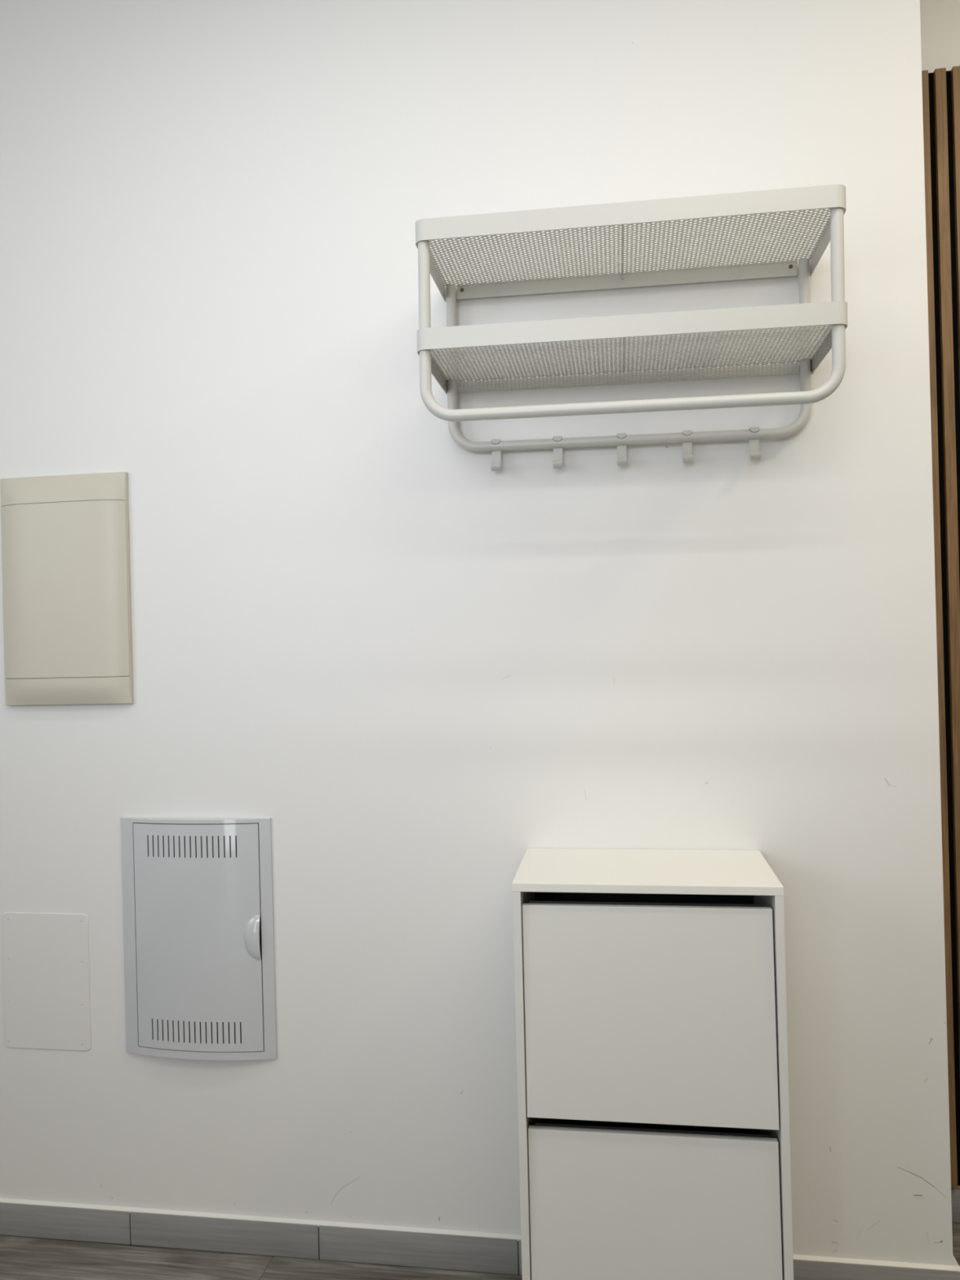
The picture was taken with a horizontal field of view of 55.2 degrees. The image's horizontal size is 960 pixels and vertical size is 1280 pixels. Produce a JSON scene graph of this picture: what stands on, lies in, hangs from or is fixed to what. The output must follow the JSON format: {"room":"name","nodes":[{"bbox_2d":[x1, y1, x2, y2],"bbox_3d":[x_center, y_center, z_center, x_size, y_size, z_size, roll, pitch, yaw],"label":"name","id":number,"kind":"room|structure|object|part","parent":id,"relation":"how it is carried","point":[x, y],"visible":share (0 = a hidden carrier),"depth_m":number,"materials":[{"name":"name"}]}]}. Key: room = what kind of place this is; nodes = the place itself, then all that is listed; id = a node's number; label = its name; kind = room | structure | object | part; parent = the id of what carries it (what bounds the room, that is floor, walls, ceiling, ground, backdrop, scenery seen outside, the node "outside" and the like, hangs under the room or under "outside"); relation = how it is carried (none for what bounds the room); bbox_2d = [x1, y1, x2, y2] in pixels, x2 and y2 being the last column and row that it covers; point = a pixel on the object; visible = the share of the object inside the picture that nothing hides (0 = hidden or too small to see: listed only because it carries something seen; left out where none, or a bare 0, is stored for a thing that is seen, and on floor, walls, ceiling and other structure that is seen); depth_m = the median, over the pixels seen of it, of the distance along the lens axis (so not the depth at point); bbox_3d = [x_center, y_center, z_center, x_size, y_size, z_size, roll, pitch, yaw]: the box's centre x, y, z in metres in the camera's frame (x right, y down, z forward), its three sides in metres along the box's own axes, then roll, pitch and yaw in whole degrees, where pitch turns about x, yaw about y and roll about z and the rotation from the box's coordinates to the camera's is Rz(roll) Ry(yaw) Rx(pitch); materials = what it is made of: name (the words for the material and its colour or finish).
{"room":"entrance hallway","nodes":[
{"label":"entrance hallway","id":0,"kind":"room"},
{"bbox_2d":[0,0,953,1265],"bbox_3d":[-0.755,-0.154,2.280,3.452,3.120,0.288,-1,0,9],"label":"wall","id":1,"kind":"structure","parent":0,"point":[428,667],"depth_m":2.04,"materials":[{"name":"paint"}]},
{"bbox_2d":[2,911,91,1051],"bbox_3d":[-1.027,0.808,2.175,0.221,0.323,0.003,-1,0,9],"label":"cover plate","id":2,"kind":"object","parent":1,"relation":"attached to","point":[46,967],"visible":1,"depth_m":2.17,"materials":[{"name":"white plastic"}]},
{"bbox_2d":[0,471,133,706],"bbox_3d":[-0.975,-0.117,2.150,0.320,0.540,0.034,-1,0,9],"label":"box","id":3,"kind":"object","parent":1,"relation":"attached to","point":[66,575],"visible":1,"depth_m":2.13,"materials":[{"name":"beige plastic"}]},
{"bbox_2d":[120,817,276,1060],"bbox_3d":[-0.652,0.683,2.107,0.366,0.546,0.026,-1,0,9],"label":"panel","id":4,"kind":"object","parent":1,"relation":"attached to","point":[198,940],"visible":1,"depth_m":2.09,"materials":[{"name":"grey plastic"}]},
{"bbox_2d":[0,1197,959,1279],"bbox_3d":[-0.732,1.363,2.128,3.466,0.083,0.010,-1,0,9],"label":"baseboard","id":5,"kind":"structure","parent":1,"relation":"attached to","point":[391,1245],"depth_m":2.07,"materials":[{"name":"grey tile"}]},
{"bbox_2d":[415,184,847,471],"bbox_3d":[0.286,-0.580,1.815,0.782,0.437,0.321,-1,0,9],"label":"rack","id":6,"kind":"object","parent":1,"relation":"attached to","point":[804,316],"visible":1,"depth_m":1.78,"materials":[{"name":"grey metal"}]},
{"bbox_3d":[0.281,-0.776,1.811,0.004,0.013,0.306,-1,0,9],"label":"stiffening rod","id":7,"kind":"part","parent":6,"relation":"part of","materials":[{"name":"grey metal"}]},
{"bbox_3d":[0.283,-0.571,1.809,0.004,0.004,0.301,-1,0,9],"label":"stiffening rod","id":8,"kind":"part","parent":6,"relation":"part of","materials":[{"name":"white metal"}]},
{"bbox_3d":[0.305,-0.769,1.968,0.720,0.034,0.012,-1,0,9],"label":"wall plate","id":9,"kind":"part","parent":6,"relation":"part of","materials":[{"name":"grey metal"}]},
{"bbox_3d":[0.306,-0.597,1.955,0.763,0.366,0.022,-1,0,9],"label":"frame","id":10,"kind":"part","parent":6,"relation":"part of","materials":[{"name":"grey metal"}]},
{"bbox_2d":[429,208,830,286],"bbox_3d":[0.281,-0.783,1.810,0.769,0.003,0.305,-1,0,9],"label":"shelf","id":11,"kind":"object","parent":6,"relation":"attached to","point":[736,263],"depth_m":1.84,"materials":[{"name":"white metal"}]},
{"bbox_2d":[431,324,831,381],"bbox_3d":[0.284,-0.573,1.810,0.769,0.003,0.305,-1,0,9],"label":"shelf","id":12,"kind":"object","parent":6,"relation":"attached to","point":[468,351],"depth_m":1.84,"materials":[{"name":"white metal"}]},
{"bbox_2d":[952,1254,959,1272],"bbox_3d":[0.995,1.319,2.010,0.014,0.083,0.289,-1,0,9],"label":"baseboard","id":13,"kind":"structure","parent":1,"relation":"attached to","point":[954,1261],"depth_m":1.89,"materials":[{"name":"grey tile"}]},
{"bbox_2d":[0,1222,959,1279],"bbox_3d":[-0.163,1.447,0.071,5.400,0.120,4.690,-1,0,9],"label":"floor","id":14,"kind":"structure","parent":0,"point":[21,1258],"depth_m":2.06,"materials":[{"name":"grey tile"}]},
{"bbox_2d":[511,848,793,1279],"bbox_3d":[0.335,0.912,1.825,0.490,0.928,0.290,-1,0,9],"label":"cabinet","id":15,"kind":"object","parent":14,"relation":"on","point":[651,1006],"visible":1,"depth_m":1.69,"materials":[{"name":"white laminate"}]},
{"bbox_3d":[0.100,0.926,1.855,0.015,0.911,0.279,-1,0,9],"label":"panel","id":16,"kind":"part","parent":15,"relation":"part of","materials":[{"name":"white laminate"}]},
{"bbox_3d":[0.354,0.906,1.954,0.458,0.884,0.004,-1,0,9],"label":"panel","id":17,"kind":"part","parent":15,"relation":"part of","materials":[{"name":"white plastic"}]},
{"bbox_3d":[0.309,0.689,1.696,0.454,0.394,0.016,-2,-2,9],"label":"door","id":18,"kind":"part","parent":15,"relation":"part of","materials":[{"name":"white laminate"}]},
{"bbox_3d":[0.320,1.109,1.695,0.454,0.392,0.016,-2,-2,9],"label":"door","id":19,"kind":"part","parent":15,"relation":"part of","materials":[{"name":"white laminate"}]},
{"bbox_3d":[0.569,0.914,1.784,0.015,0.911,0.279,-1,0,9],"label":"panel","id":20,"kind":"part","parent":15,"relation":"part of","materials":[{"name":"white laminate"}]},
{"bbox_2d":[920,0,959,1188],"bbox_3d":[0.137,-0.176,2.344,5.400,3.120,0.100,-1,0,9],"label":"wall","id":21,"kind":"structure","parent":0,"point":[940,20],"depth_m":2.15,"materials":[{"name":"white paint"}]},
{"bbox_2d":[921,66,959,1188],"bbox_3d":[1.369,-0.035,2.097,0.795,2.596,0.022,-1,0,9],"label":"panel","id":22,"kind":"object","parent":21,"relation":"attached to","point":[940,87],"visible":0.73,"depth_m":2.13,"materials":[{"name":"brown wood"}]},
{"bbox_2d":[951,1188,959,1222],"bbox_3d":[1.882,1.299,2.029,1.732,0.078,0.010,-1,0,9],"label":"baseboard","id":23,"kind":"structure","parent":21,"relation":"attached to","point":[955,1193],"depth_m":2.14,"materials":[{"name":"grey tile"}]}
]}

